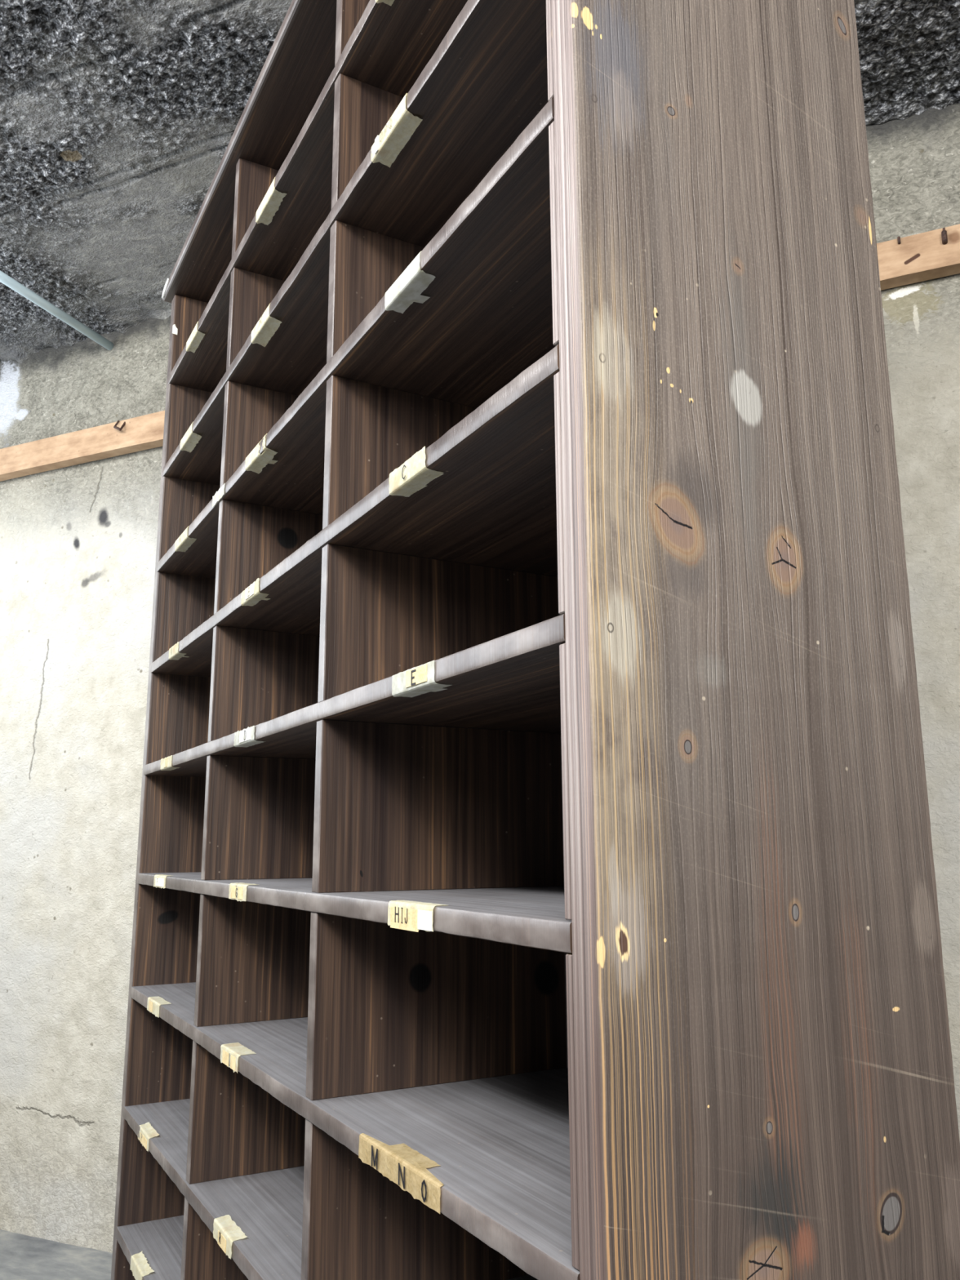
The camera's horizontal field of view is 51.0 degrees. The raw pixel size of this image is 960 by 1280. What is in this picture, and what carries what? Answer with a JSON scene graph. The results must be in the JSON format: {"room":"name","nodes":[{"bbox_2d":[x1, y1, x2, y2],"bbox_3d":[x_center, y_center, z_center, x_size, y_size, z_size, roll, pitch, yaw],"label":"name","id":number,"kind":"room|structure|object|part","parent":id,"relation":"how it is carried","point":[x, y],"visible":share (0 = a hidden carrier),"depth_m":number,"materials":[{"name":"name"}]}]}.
{"room":"storage room","nodes":[
{"label":"storage room","id":0,"kind":"room"},
{"bbox_2d":[0,1229,112,1279],"bbox_3d":[-1.210,0.981,-1.154,13.000,0.200,7.919,-5,-13,24],"label":"floor","id":1,"kind":"structure","parent":0,"point":[22,1257],"depth_m":2.70,"materials":[{"name":"concrete"}]},
{"bbox_2d":[111,0,959,1279],"bbox_3d":[-0.179,0.200,1.536,0.386,2.400,1.730,6,-13,-28],"label":"bookcase","id":2,"kind":"object","parent":1,"relation":"on","point":[535,878],"visible":1,"depth_m":0.98,"materials":[{"name":"brown wood"}]},
{"bbox_3d":[-0.175,1.040,1.367,0.349,0.023,1.638,6,-13,-28],"label":"shelf","id":3,"kind":"part","parent":2,"relation":"part of","materials":[{"name":"brown wood"}]},
{"bbox_3d":[-0.570,0.361,2.250,0.360,2.374,0.036,6,-13,-28],"label":"panel","id":4,"kind":"part","parent":2,"relation":"part of","materials":[{"name":"brown wood"}]},
{"bbox_3d":[-0.183,-0.736,1.730,0.349,0.023,1.638,6,-13,-28],"label":"shelf","id":5,"kind":"part","parent":2,"relation":"part of","materials":[{"name":"brown wood"}]},
{"bbox_3d":[-0.176,0.824,1.411,0.349,0.023,1.638,6,-13,-28],"label":"shelf","id":6,"kind":"part","parent":2,"relation":"part of","materials":[{"name":"brown wood"}]},
{"bbox_3d":[-0.177,0.598,1.458,0.349,0.023,1.638,6,-13,-28],"label":"shelf","id":7,"kind":"part","parent":2,"relation":"part of","materials":[{"name":"brown wood"}]},
{"bbox_3d":[-0.178,0.374,1.503,0.349,0.023,1.638,6,-13,-28],"label":"shelf","id":8,"kind":"part","parent":2,"relation":"part of","materials":[{"name":"brown wood"}]},
{"bbox_3d":[-0.179,0.152,1.549,0.349,0.023,1.638,6,-13,-28],"label":"shelf","id":9,"kind":"part","parent":2,"relation":"part of","materials":[{"name":"brown wood"}]},
{"bbox_3d":[-0.180,-0.066,1.593,0.349,0.023,1.638,6,-13,-28],"label":"shelf","id":10,"kind":"part","parent":2,"relation":"part of","materials":[{"name":"brown wood"}]},
{"bbox_3d":[-0.182,-0.513,1.685,0.349,0.023,1.638,6,-13,-28],"label":"shelf","id":11,"kind":"part","parent":2,"relation":"part of","materials":[{"name":"brown wood"}]},
{"bbox_3d":[-0.180,-0.291,1.639,0.349,0.023,1.638,6,-13,-28],"label":"shelf","id":12,"kind":"part","parent":2,"relation":"part of","materials":[{"name":"brown wood"}]},
{"bbox_3d":[-0.021,0.229,1.621,0.012,2.375,1.627,6,-13,-28],"label":"panel","id":13,"kind":"part","parent":2,"relation":"part of","materials":[{"name":"brown wood"}]},
{"bbox_3d":[0.227,0.066,0.828,0.360,2.374,0.040,6,-13,-28],"label":"panel","id":14,"kind":"part","parent":2,"relation":"part of","materials":[{"name":"brown wood"}]},
{"bbox_2d":[0,102,959,1253],"bbox_3d":[0.357,0.281,2.548,13.000,3.040,0.268,-5,-13,24],"label":"wall","id":15,"kind":"structure","parent":0,"point":[78,542],"depth_m":3.04,"materials":[{"name":"paint"}]},
{"bbox_2d":[0,223,959,481],"bbox_3d":[0.284,-0.807,2.617,12.000,0.175,0.069,-5,-13,24],"label":"batten","id":16,"kind":"object","parent":15,"relation":"attached to","point":[933,254],"visible":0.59,"depth_m":3.21,"materials":[{"name":"brown wood"}]},
{"bbox_2d":[0,0,959,363],"bbox_3d":[-1.224,-1.979,-0.549,13.000,0.298,7.919,-5,-13,24],"label":"ceiling","id":17,"kind":"structure","parent":0,"point":[119,118],"depth_m":2.43,"materials":[{"name":"concrete"}]},
{"bbox_2d":[0,270,113,350],"bbox_3d":[-2.002,-1.375,1.671,0.040,0.081,3.864,-5,-13,22],"label":"conduit pipe","id":18,"kind":"object","parent":17,"relation":"attached to","point":[6,280],"visible":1,"depth_m":3.17,"materials":[{"name":"grey plastic"}]}
]}

